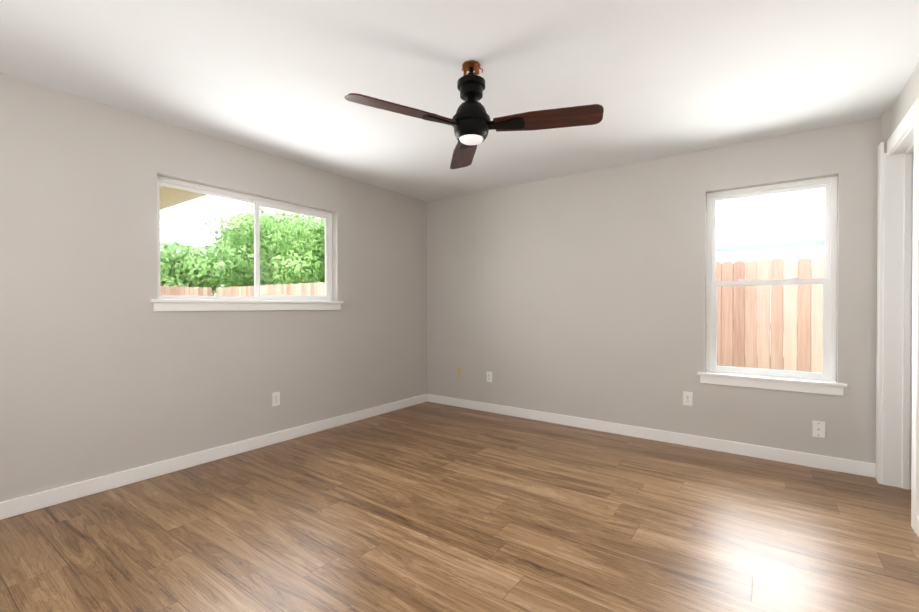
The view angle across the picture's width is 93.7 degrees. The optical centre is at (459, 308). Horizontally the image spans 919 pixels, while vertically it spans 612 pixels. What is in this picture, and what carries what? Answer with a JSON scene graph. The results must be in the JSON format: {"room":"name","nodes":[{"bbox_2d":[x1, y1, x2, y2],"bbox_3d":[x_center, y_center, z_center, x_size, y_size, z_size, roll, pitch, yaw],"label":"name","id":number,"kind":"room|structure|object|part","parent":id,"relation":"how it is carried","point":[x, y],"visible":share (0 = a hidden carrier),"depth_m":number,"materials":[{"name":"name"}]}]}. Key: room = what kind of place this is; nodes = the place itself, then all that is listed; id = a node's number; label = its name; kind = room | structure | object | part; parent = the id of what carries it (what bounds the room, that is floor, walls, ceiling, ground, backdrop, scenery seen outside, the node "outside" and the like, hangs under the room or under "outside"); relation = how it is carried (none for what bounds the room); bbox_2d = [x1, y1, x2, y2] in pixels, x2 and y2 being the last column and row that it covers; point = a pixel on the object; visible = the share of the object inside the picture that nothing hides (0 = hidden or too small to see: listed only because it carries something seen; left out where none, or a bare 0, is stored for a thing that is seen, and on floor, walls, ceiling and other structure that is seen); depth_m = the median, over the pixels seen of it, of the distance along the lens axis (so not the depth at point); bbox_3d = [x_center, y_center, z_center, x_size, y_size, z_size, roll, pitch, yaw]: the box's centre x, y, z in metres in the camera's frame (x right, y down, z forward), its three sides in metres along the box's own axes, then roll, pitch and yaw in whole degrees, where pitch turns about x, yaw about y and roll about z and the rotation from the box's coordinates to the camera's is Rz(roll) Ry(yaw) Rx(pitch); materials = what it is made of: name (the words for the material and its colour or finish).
{"room":"empty bedroom","nodes":[
{"label":"empty bedroom","id":0,"kind":"room"},
{"bbox_2d":[0,73,426,501],"bbox_3d":[-1.782,-0.076,3.474,0.140,2.440,4.798,0,0,36],"label":"wall","id":1,"kind":"structure","parent":0,"point":[105,369],"depth_m":2.89,"materials":[{"name":"beige paint"}]},
{"bbox_2d":[149,176,342,311],"bbox_3d":[-1.671,-0.461,3.596,0.163,0.952,1.610,0,0,36],"label":"window","id":2,"kind":"structure","parent":1,"relation":"in","point":[257,202],"depth_m":3.58,"materials":[{"name":"white plastic"}]},
{"bbox_2d":[272,392,279,406],"bbox_3d":[-1.559,0.768,3.660,0.008,0.115,0.070,0,0,36],"label":"outlet","id":3,"kind":"object","parent":1,"relation":"attached to","point":[274,398],"visible":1,"depth_m":3.65,"materials":[{"name":"white plastic"}]},
{"bbox_2d":[0,402,918,611],"bbox_3d":[0.364,1.214,1.927,5.440,0.120,4.798,0,0,36],"label":"floor","id":4,"kind":"structure","parent":0,"point":[428,507],"depth_m":2.22,"materials":[{"name":"brown wood"}]},
{"bbox_2d":[0,0,918,200],"bbox_3d":[0.364,-1.346,1.911,5.440,0.120,4.798,0,0,36],"label":"ceiling","id":5,"kind":"structure","parent":0,"point":[656,79],"depth_m":2.33,"materials":[{"name":"white paint"}]},
{"bbox_2d":[345,60,603,168],"bbox_3d":[0.098,-1.081,2.195,1.104,0.413,1.159,0,0,36],"label":"ceiling fan","id":6,"kind":"object","parent":5,"relation":"hanging from","point":[471,123],"visible":1,"depth_m":2.20,"materials":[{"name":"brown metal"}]},
{"bbox_3d":[-0.276,-0.959,2.077,0.540,0.008,0.150,0,13,-31],"label":"blade","id":7,"kind":"part","parent":6,"relation":"part of","materials":[{"name":"brown wood"}]},
{"bbox_3d":[-0.092,-0.960,2.188,0.210,0.020,0.090,0,13,-31],"label":"arm","id":8,"kind":"part","parent":6,"relation":"part of"},
{"bbox_3d":[0.028,-0.963,2.675,0.150,0.008,0.540,-13,2,-5],"label":"blade","id":9,"kind":"part","parent":6,"relation":"part of","materials":[{"name":"brown wood"}]},
{"bbox_3d":[0.047,-0.961,2.460,0.090,0.020,0.210,-13,2,-5],"label":"arm","id":10,"kind":"part","parent":6,"relation":"part of"},
{"bbox_3d":[0.237,-0.960,2.238,0.210,0.020,0.090,0,-13,14],"label":"arm","id":11,"kind":"part","parent":6,"relation":"part of"},
{"bbox_3d":[0.446,-0.960,2.186,0.540,0.008,0.150,0,-13,14],"label":"blade","id":12,"kind":"part","parent":6,"relation":"part of","materials":[{"name":"brown wood"}]},
{"bbox_2d":[427,117,879,463],"bbox_3d":[1.787,-0.078,3.764,5.300,2.440,0.140,0,0,36],"label":"wall","id":13,"kind":"structure","parent":0,"point":[582,295],"depth_m":3.85,"materials":[{"name":"beige paint"}]},
{"bbox_2d":[456,367,461,380],"bbox_3d":[0.001,0.750,4.962,0.071,0.152,0.024,0,0,36],"label":"electrical outlet","id":14,"kind":"object","parent":13,"relation":"attached to","point":[458,372],"visible":1,"depth_m":4.96,"materials":[{"name":"beige plastic"}]},
{"bbox_2d":[0,394,918,536],"bbox_3d":[-0.094,1.105,2.258,4.030,0.095,4.518,0,0,36],"label":"baseboard","id":15,"kind":"structure","parent":13,"relation":"attached to","point":[32,502],"depth_m":3.34,"materials":[{"name":"white wood"}]},
{"bbox_2d":[487,371,491,381],"bbox_3d":[0.328,0.750,4.734,0.070,0.115,0.009,0,0,36],"label":"electrical outlet","id":16,"kind":"object","parent":13,"relation":"attached to","point":[489,376],"visible":1,"depth_m":4.73,"materials":[{"name":"white plastic"}]},
{"bbox_2d":[683,391,692,405],"bbox_3d":[1.904,0.750,3.592,0.070,0.115,0.009,0,0,36],"label":"electrical outlet","id":17,"kind":"object","parent":13,"relation":"attached to","point":[687,398],"visible":1,"depth_m":3.59,"materials":[{"name":"white plastic"}]},
{"bbox_2d":[697,176,846,395],"bbox_3d":[2.369,-0.172,3.321,0.920,1.565,0.163,0,0,36],"label":"window unit","id":18,"kind":"structure","parent":13,"relation":"in","point":[824,382],"depth_m":3.27,"materials":[{"name":"white plastic"}]},
{"bbox_3d":[2.398,-0.210,3.361,0.700,1.370,0.030,0,0,36],"label":"glass","id":19,"kind":"part","parent":18,"relation":"part of","materials":[{"name":"clear glass"}]},
{"bbox_3d":[2.351,0.567,3.302,0.920,0.087,0.103,0,0,36],"label":"sill trim","id":20,"kind":"part","parent":18,"relation":"part of","materials":[{"name":"white wood"}]},
{"bbox_2d":[812,421,824,437],"bbox_3d":[2.584,0.868,3.099,0.070,0.115,0.010,0,0,36],"label":"outlet","id":21,"kind":"object","parent":13,"relation":"attached to","point":[818,428],"visible":1,"depth_m":3.10,"materials":[{"name":"white plastic"}]},
{"bbox_2d":[880,63,918,152],"bbox_3d":[1.582,-0.060,1.036,0.170,2.440,4.518,0,0,36],"label":"wall","id":22,"kind":"structure","parent":0,"point":[893,116],"depth_m":2.59,"materials":[{"name":"beige paint"}]},
{"bbox_2d":[876,97,918,532],"bbox_3d":[2.638,0.033,2.493,0.206,2.235,0.835,0,0,36],"label":"door frame","id":23,"kind":"structure","parent":22,"relation":"attached to","point":[897,410],"depth_m":2.76,"materials":[{"name":"white wood"}]},
{"label":"outside","id":24,"kind":"structure","parent":0,"visible":0},
{"bbox_3d":[-3.901,1.333,8.961,70.000,0.250,70.000,0,0,36],"label":"ground","id":25,"kind":"structure","parent":24,"visible":0},
{"bbox_2d":[160,186,205,209],"bbox_3d":[-4.036,-0.061,3.442,3.448,2.710,3.320,0,0,36],"label":"patio cover","id":26,"kind":"object","parent":25,"relation":"on","point":[182,194],"depth_m":4.65,"materials":[{"name":"beige wood"}]},
{"bbox_2d":[160,203,324,294],"bbox_3d":[-7.326,-2.110,16.747,22.818,6.632,16.895,0,0,36],"label":"trees","id":27,"kind":"object","parent":25,"relation":"on","point":[180,263],"depth_m":16.52,"materials":[{"name":"green plant"}]},
{"bbox_2d":[160,256,824,372],"bbox_3d":[-4.149,0.318,3.553,20.062,1.952,13.362,0,0,36],"label":"fence","id":28,"kind":"object","parent":25,"relation":"on","point":[733,304],"depth_m":5.77,"materials":[{"name":"brown wood"}]},
{"bbox_2d":[716,210,824,356],"bbox_3d":[14.220,-1.044,13.071,14.300,4.550,10.850,0,0,36],"label":"sky","id":29,"kind":"structure","parent":25,"relation":"on","point":[767,246],"depth_m":11.96,"materials":[{"name":"white"}]}
]}

